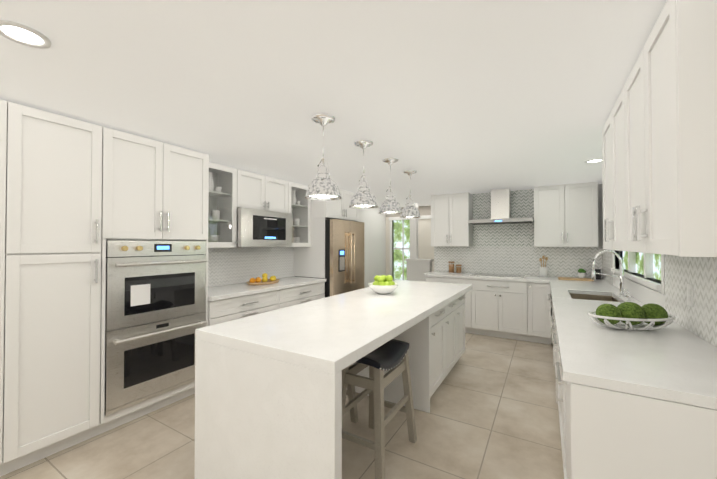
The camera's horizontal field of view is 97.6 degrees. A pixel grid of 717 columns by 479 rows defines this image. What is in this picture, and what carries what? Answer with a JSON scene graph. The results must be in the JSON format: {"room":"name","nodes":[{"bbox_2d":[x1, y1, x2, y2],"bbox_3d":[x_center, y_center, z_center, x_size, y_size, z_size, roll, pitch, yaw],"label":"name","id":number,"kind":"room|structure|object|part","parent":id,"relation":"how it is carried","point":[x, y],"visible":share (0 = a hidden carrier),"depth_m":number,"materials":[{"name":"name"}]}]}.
{"room":"kitchen","nodes":[
{"label":"kitchen","id":0,"kind":"room"},
{"bbox_2d":[0,333,563,478],"bbox_3d":[-0.029,1.491,2.511,4.480,0.100,10.000,0,-1,31],"label":"floor","id":1,"kind":"structure","parent":0,"point":[493,413],"depth_m":2.30,"materials":[{"name":"tile"}]},
{"bbox_2d":[0,99,27,476],"bbox_3d":[-2.408,0.298,1.922,0.596,2.270,0.334,0,-1,31],"label":"tall cabinet","id":2,"kind":"object","parent":1,"relation":"on","point":[13,116],"depth_m":1.89,"materials":[{"name":"white wood"}]},
{"bbox_2d":[20,107,111,467],"bbox_3d":[-2.227,0.302,2.228,0.596,2.270,0.498,0,-1,31],"label":"tall cabinet","id":3,"kind":"object","parent":1,"relation":"on","point":[75,194],"depth_m":2.10,"materials":[{"name":"white wood"}]},
{"bbox_2d":[104,240,206,415],"bbox_3d":[-1.851,0.643,2.747,0.636,1.276,0.776,0,-1,31],"label":"double oven","id":4,"kind":"object","parent":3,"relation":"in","point":[155,310],"visible":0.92,"depth_m":2.54,"materials":[{"name":"silver metal"}]},
{"bbox_2d":[208,290,279,325],"bbox_3d":[-1.442,1.019,3.522,0.616,0.868,0.912,0,-1,31],"label":"base cabinet","id":5,"kind":"object","parent":1,"relation":"on","point":[226,310],"depth_m":3.29,"materials":[{"name":"white wood"}]},
{"bbox_2d":[208,276,325,300],"bbox_3d":[-1.201,0.567,3.911,0.642,0.040,1.817,0,-1,31],"label":"countertop","id":6,"kind":"structure","parent":5,"relation":"on","point":[215,293],"depth_m":3.62,"materials":[{"name":"white stone"}]},
{"bbox_2d":[246,273,279,284],"bbox_3d":[-1.206,0.482,3.989,0.304,0.129,0.490,0,-1,31],"label":"tray","id":7,"kind":"object","parent":6,"relation":"on","point":[264,280],"visible":1,"depth_m":3.92,"materials":[{"name":"brown wood"}]},
{"bbox_2d":[280,282,324,308],"bbox_3d":[-0.980,1.028,4.301,0.616,0.868,0.900,0,-1,31],"label":"base cabinet","id":8,"kind":"object","parent":1,"relation":"on","point":[292,296],"depth_m":4.09,"materials":[{"name":"white wood"}]},
{"bbox_2d":[294,218,363,297],"bbox_3d":[-0.420,0.572,5.067,0.803,1.798,0.954,0,-1,31],"label":"refrigerator","id":9,"kind":"object","parent":1,"relation":"on","point":[344,256],"depth_m":4.69,"materials":[{"name":"silver metal"}]},
{"bbox_3d":[-0.509,0.573,5.120,0.596,1.798,0.954,0,-1,31],"label":"fridge side panel","id":10,"kind":"part","parent":9,"relation":"part of","materials":[{"name":"white wood"}]},
{"bbox_2d":[346,364,357,422],"bbox_3d":[-0.305,1.081,2.365,0.374,0.715,0.564,0,-1,31],"label":"stool","id":11,"kind":"object","parent":1,"relation":"on","point":[350,393],"visible":0.02,"depth_m":2.48,"materials":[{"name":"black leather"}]},
{"bbox_2d":[341,339,416,478],"bbox_3d":[0.117,1.078,2.115,0.374,0.715,0.564,0,-1,31],"label":"stool","id":12,"kind":"object","parent":1,"relation":"on","point":[391,355],"visible":0.65,"depth_m":1.99,"materials":[{"name":"brown wood"}]},
{"bbox_2d":[352,305,447,412],"bbox_3d":[0.368,1.016,3.068,0.840,0.864,0.534,0,-1,31],"label":"base cabinet","id":13,"kind":"object","parent":1,"relation":"on","point":[436,342],"depth_m":2.71,"materials":[{"name":"white wood"}]},
{"bbox_2d":[194,280,472,478],"bbox_3d":[0.222,0.984,2.804,0.980,0.920,2.910,0,-1,31],"label":"countertop","id":14,"kind":"structure","parent":13,"relation":"on","point":[268,394],"depth_m":1.61,"materials":[{"name":"white stone"}]},
{"bbox_2d":[368,275,397,293],"bbox_3d":[0.247,0.436,3.127,0.300,0.181,0.300,0,-1,31],"label":"bowl","id":15,"kind":"object","parent":14,"relation":"on","point":[382,284],"visible":1,"depth_m":3.05,"materials":[{"name":"white ceramic"}]},
{"bbox_2d":[448,297,459,372],"bbox_3d":[0.589,1.020,3.441,0.840,0.864,0.576,0,-1,31],"label":"base cabinet","id":16,"kind":"object","parent":1,"relation":"on","point":[453,307],"depth_m":3.36,"materials":[{"name":"white wood"}]},
{"bbox_2d":[460,294,465,356],"bbox_3d":[0.804,1.024,3.804,0.840,0.864,0.514,0,-1,31],"label":"base cabinet","id":17,"kind":"object","parent":1,"relation":"on","point":[462,298],"depth_m":3.72,"materials":[{"name":"white wood"}]},
{"bbox_2d":[424,276,550,344],"bbox_3d":[2.029,1.037,5.040,1.805,0.868,0.652,0,-1,31],"label":"base cabinet","id":18,"kind":"object","parent":1,"relation":"on","point":[515,310],"visible":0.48,"depth_m":4.62,"materials":[{"name":"white wood"}]},
{"bbox_2d":[423,271,550,282],"bbox_3d":[2.010,0.581,5.059,1.800,0.040,0.629,0,-1,31],"label":"countertop","id":19,"kind":"structure","parent":18,"relation":"on","point":[536,279],"depth_m":4.84,"materials":[{"name":"white stone"}]},
{"bbox_2d":[448,261,453,272],"bbox_3d":[1.628,0.468,5.493,0.101,0.195,0.101,0,-1,19],"label":"canister","id":20,"kind":"object","parent":19,"relation":"on","point":[451,268],"depth_m":5.46,"materials":[{"name":"brown glass"}]},
{"bbox_2d":[456,264,461,272],"bbox_3d":[1.730,0.492,5.409,0.091,0.145,0.091,0,-1,19],"label":"canister","id":21,"kind":"object","parent":19,"relation":"on","point":[458,269],"depth_m":5.37,"materials":[{"name":"brown glass"}]},
{"bbox_2d":[469,273,525,277],"bbox_3d":[2.208,0.554,4.980,0.780,0.010,0.450,0,-1,31],"label":"cooktop","id":22,"kind":"object","parent":19,"relation":"in","point":[499,275],"visible":1,"depth_m":4.89,"materials":[{"name":"silver metal"}]},
{"bbox_2d":[539,255,547,276],"bbox_3d":[2.813,0.392,4.768,0.116,0.328,0.114,0,-1,31],"label":"utensil crock","id":23,"kind":"object","parent":19,"relation":"on","point":[543,271],"visible":1,"depth_m":4.74,"materials":[{"name":"white ceramic"}]},
{"bbox_2d":[552,302,555,349],"bbox_3d":[1.923,1.006,2.440,0.636,0.868,0.742,0,-1,31],"label":"base cabinet","id":24,"kind":"object","parent":1,"relation":"on","point":[553,318],"depth_m":2.85,"materials":[{"name":"white wood"}]},
{"bbox_2d":[553,350,555,383],"bbox_3d":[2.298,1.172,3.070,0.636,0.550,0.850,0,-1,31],"label":"base cabinet","id":25,"kind":"object","parent":1,"relation":"on","point":[554,351],"depth_m":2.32,"materials":[{"name":"white wood"}]},
{"bbox_2d":[556,332,559,422],"bbox_3d":[1.604,0.999,1.902,0.636,0.868,0.752,0,-1,31],"label":"base cabinet","id":26,"kind":"object","parent":1,"relation":"on","point":[557,347],"depth_m":2.27,"materials":[{"name":"white wood"}]},
{"bbox_2d":[560,361,716,478],"bbox_3d":[1.288,0.993,1.370,0.636,0.868,0.731,0,-1,31],"label":"base cabinet","id":27,"kind":"object","parent":1,"relation":"on","point":[607,434],"depth_m":1.13,"materials":[{"name":"white wood"}]},
{"bbox_2d":[547,277,716,409],"bbox_3d":[2.166,0.656,2.879,0.662,0.242,4.217,0,-1,31],"label":"countertop","id":28,"kind":"structure","parent":27,"relation":"on","point":[674,362],"depth_m":1.44,"materials":[{"name":"white stone"}]},
{"bbox_2d":[558,277,593,280],"bbox_3d":[3.048,0.543,4.417,0.400,0.018,0.240,0,-1,31],"label":"cutting board","id":29,"kind":"object","parent":28,"relation":"on","point":[572,278],"visible":0.9,"depth_m":4.39,"materials":[{"name":"brown wood"}]},
{"bbox_2d":[577,268,585,277],"bbox_3d":[3.252,0.482,4.565,0.110,0.144,0.110,0,-1,31],"label":"plant pot","id":30,"kind":"object","parent":28,"relation":"on","point":[581,272],"visible":0.9,"depth_m":4.53,"materials":[{"name":"white ceramic"}]},
{"bbox_2d":[595,269,600,279],"bbox_3d":[3.392,0.481,4.478,0.100,0.144,0.065,0,-1,31],"label":"box","id":31,"kind":"object","parent":28,"relation":"on","point":[598,276],"visible":0.68,"depth_m":4.44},
{"bbox_2d":[591,250,625,295],"bbox_3d":[2.467,0.316,3.105,0.264,0.441,0.102,0,-1,31],"label":"faucet","id":32,"kind":"object","parent":28,"relation":"on","point":[621,283],"visible":1,"depth_m":3.04,"materials":[{"name":"silver metal"}]},
{"bbox_2d":[621,289,630,299],"bbox_3d":[2.406,0.486,2.822,0.064,0.094,0.028,0,-1,31],"label":"soap dispenser","id":33,"kind":"object","parent":28,"relation":"on","point":[628,295],"visible":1,"depth_m":2.80,"materials":[{"name":"silver metal"}]},
{"bbox_2d":[587,302,675,329],"bbox_3d":[1.613,0.444,1.863,0.427,0.156,0.309,0,-1,31],"label":"bowl","id":34,"kind":"object","parent":28,"relation":"on","point":[631,315],"visible":1,"depth_m":1.82,"materials":[{"name":"white ceramic"}]},
{"bbox_2d":[0,0,666,206],"bbox_3d":[-0.029,-0.894,2.539,4.480,0.100,10.000,0,-1,31],"label":"ceiling","id":35,"kind":"structure","parent":0,"point":[461,96],"depth_m":1.68,"materials":[{"name":"white paint"}]},
{"bbox_2d":[0,20,51,48],"bbox_3d":[-1.392,-0.851,1.301,0.170,0.008,0.170,0,-1,31],"label":"recessed light","id":36,"kind":"object","parent":35,"relation":"in","point":[19,33],"visible":0.96,"depth_m":1.30,"materials":[{"name":"white plastic"}]},
{"bbox_2d":[305,113,341,200],"bbox_3d":[-0.244,-0.571,2.174,0.256,0.554,0.256,0,-1,31],"label":"pendant light","id":37,"kind":"object","parent":35,"relation":"hanging from","point":[323,186],"visible":1,"depth_m":2.13,"materials":[{"name":"silver metal"}]},
{"bbox_2d":[349,139,378,208],"bbox_3d":[0.045,-0.564,2.700,0.256,0.554,0.256,0,-1,31],"label":"pendant light","id":38,"kind":"object","parent":35,"relation":"hanging from","point":[364,197],"visible":1,"depth_m":2.65,"materials":[{"name":"silver metal"}]},
{"bbox_2d":[379,157,402,213],"bbox_3d":[0.331,-0.558,3.240,0.256,0.554,0.256,0,-1,31],"label":"pendant light","id":39,"kind":"object","parent":35,"relation":"hanging from","point":[390,204],"visible":1,"depth_m":3.19,"materials":[{"name":"silver metal"}]},
{"bbox_2d":[399,170,420,217],"bbox_3d":[0.620,-0.552,3.767,0.256,0.554,0.256,0,-1,31],"label":"pendant light","id":40,"kind":"object","parent":35,"relation":"hanging from","point":[409,210],"visible":1,"depth_m":3.71,"materials":[{"name":"silver metal"}]},
{"bbox_2d":[585,158,601,162],"bbox_3d":[2.462,-0.828,3.270,0.170,0.008,0.170,0,-1,31],"label":"recessed light","id":41,"kind":"object","parent":35,"relation":"in","point":[594,160],"visible":0.88,"depth_m":3.27,"materials":[{"name":"white plastic"}]},
{"bbox_2d":[356,207,385,287],"bbox_3d":[-1.848,0.311,3.604,0.150,2.285,9.900,0,-1,31],"label":"wall","id":42,"kind":"structure","parent":0,"point":[373,220],"depth_m":7.15,"materials":[{"name":"white paint"}]},
{"bbox_2d":[108,129,208,242],"bbox_3d":[-1.899,-0.413,2.788,0.596,0.827,0.832,0,-1,31],"label":"upper cabinet","id":43,"kind":"object","parent":42,"relation":"attached to","point":[160,190],"depth_m":2.59,"materials":[{"name":"white wood"}]},
{"bbox_2d":[208,247,293,286],"bbox_3d":[-1.470,0.318,4.082,0.011,0.461,1.832,0,-1,31],"label":"backsplash","id":44,"kind":"structure","parent":42,"relation":"attached to","point":[230,266],"depth_m":4.09,"materials":[{"name":"grey tile"}]},
{"bbox_2d":[216,168,291,213],"bbox_3d":[-1.318,-0.592,4.015,0.346,0.440,0.830,0,-1,31],"label":"upper cabinet","id":45,"kind":"object","parent":42,"relation":"attached to","point":[231,190],"depth_m":3.73,"materials":[{"name":"white wood"}]},
{"bbox_2d":[237,207,291,246],"bbox_3d":[-1.287,-0.144,3.992,0.418,0.448,0.822,0,-1,31],"label":"microwave","id":46,"kind":"object","parent":45,"relation":"in","point":[260,228],"visible":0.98,"depth_m":3.81,"materials":[{"name":"silver metal"}]},
{"bbox_2d":[311,189,358,220],"bbox_3d":[-0.483,-0.563,5.123,0.652,0.470,0.942,0,-1,31],"label":"upper cabinet","id":47,"kind":"object","parent":42,"relation":"attached to","point":[340,209],"visible":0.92,"depth_m":4.84,"materials":[{"name":"white wood"}]},
{"bbox_2d":[386,206,433,278],"bbox_3d":[2.458,0.348,6.718,4.080,2.285,0.150,0,-1,31],"label":"wall","id":48,"kind":"structure","parent":0,"point":[425,249],"depth_m":7.23,"materials":[{"name":"white paint"}]},
{"bbox_2d":[389,215,430,280],"bbox_3d":[1.265,0.221,7.374,1.160,1.575,0.140,0,-1,31],"label":"window","id":49,"kind":"structure","parent":48,"relation":"in","point":[401,242],"depth_m":7.57,"materials":[{"name":"white"}]},
{"bbox_2d":[405,202,433,280],"bbox_3d":[1.267,0.347,6.552,0.560,2.283,0.210,0,-1,31],"label":"wall","id":50,"kind":"structure","parent":0,"point":[417,268],"depth_m":6.54,"materials":[{"name":"white paint"}]},
{"bbox_2d":[440,184,602,316],"bbox_3d":[2.501,0.330,5.221,2.480,2.285,0.120,0,-1,31],"label":"wall","id":51,"kind":"structure","parent":0,"point":[600,226],"depth_m":4.56,"materials":[{"name":"white paint"}]},
{"bbox_2d":[431,192,472,245],"bbox_3d":[1.625,-0.344,5.479,0.640,0.900,0.336,0,-1,31],"label":"upper cabinet","id":52,"kind":"object","parent":51,"relation":"attached to","point":[450,213],"depth_m":5.32,"materials":[{"name":"white wood"}]},
{"bbox_2d":[467,188,533,224],"bbox_3d":[2.261,-0.542,5.005,0.929,0.541,0.489,0,-1,31],"label":"range hood","id":53,"kind":"object","parent":51,"relation":"attached to","point":[500,206],"visible":0.96,"depth_m":4.96,"materials":[{"name":"silver metal"}]},
{"bbox_2d":[434,189,601,278],"bbox_3d":[2.467,-0.125,5.170,2.476,1.372,0.011,0,-1,31],"label":"backsplash","id":54,"kind":"structure","parent":51,"relation":"attached to","point":[503,249],"depth_m":5.13,"materials":[{"name":"grey tile"}]},
{"bbox_2d":[534,182,597,246],"bbox_3d":[3.040,-0.354,4.640,0.770,0.900,0.336,0,-1,31],"label":"upper cabinet","id":55,"kind":"object","parent":51,"relation":"attached to","point":[565,215],"depth_m":4.48,"materials":[{"name":"white wood"}]},
{"bbox_2d":[602,184,660,292],"bbox_3d":[1.790,0.285,1.446,0.150,2.285,9.900,0,-1,31],"label":"wall","id":56,"kind":"structure","parent":0,"point":[618,262],"depth_m":3.45,"materials":[{"name":"white paint"}]},
{"bbox_2d":[602,99,617,250],"bbox_3d":[1.762,-0.387,1.901,0.346,0.900,0.829,0,-1,31],"label":"upper cabinet","id":57,"kind":"object","parent":56,"relation":"attached to","point":[609,131],"depth_m":2.03,"materials":[{"name":"white wood"}]},
{"bbox_2d":[611,250,664,294],"bbox_3d":[2.644,-0.164,2.979,0.140,1.100,1.920,0,-1,31],"label":"window","id":58,"kind":"structure","parent":56,"relation":"in","point":[648,265],"depth_m":2.69,"materials":[{"name":"white"}]},
{"bbox_2d":[602,247,716,346],"bbox_3d":[2.405,0.301,2.643,0.011,0.461,4.386,0,-1,31],"label":"backsplash","id":59,"kind":"structure","parent":56,"relation":"attached to","point":[699,318],"depth_m":1.84,"materials":[{"name":"white tile"}]},
{"bbox_2d":[687,284,693,306],"bbox_3d":[1.885,0.312,1.784,0.006,0.120,0.080,0,-1,31],"label":"electrical outlet plate","id":60,"kind":"object","parent":59,"relation":"attached to","point":[690,298],"visible":1,"depth_m":1.77,"materials":[{"name":"white plastic"}]},
{"bbox_2d":[618,0,716,256],"bbox_3d":[1.398,-0.394,1.288,0.346,0.900,0.844,0,-1,31],"label":"upper cabinet","id":61,"kind":"object","parent":56,"relation":"attached to","point":[659,156],"depth_m":1.06,"materials":[{"name":"white wood"}]}
]}

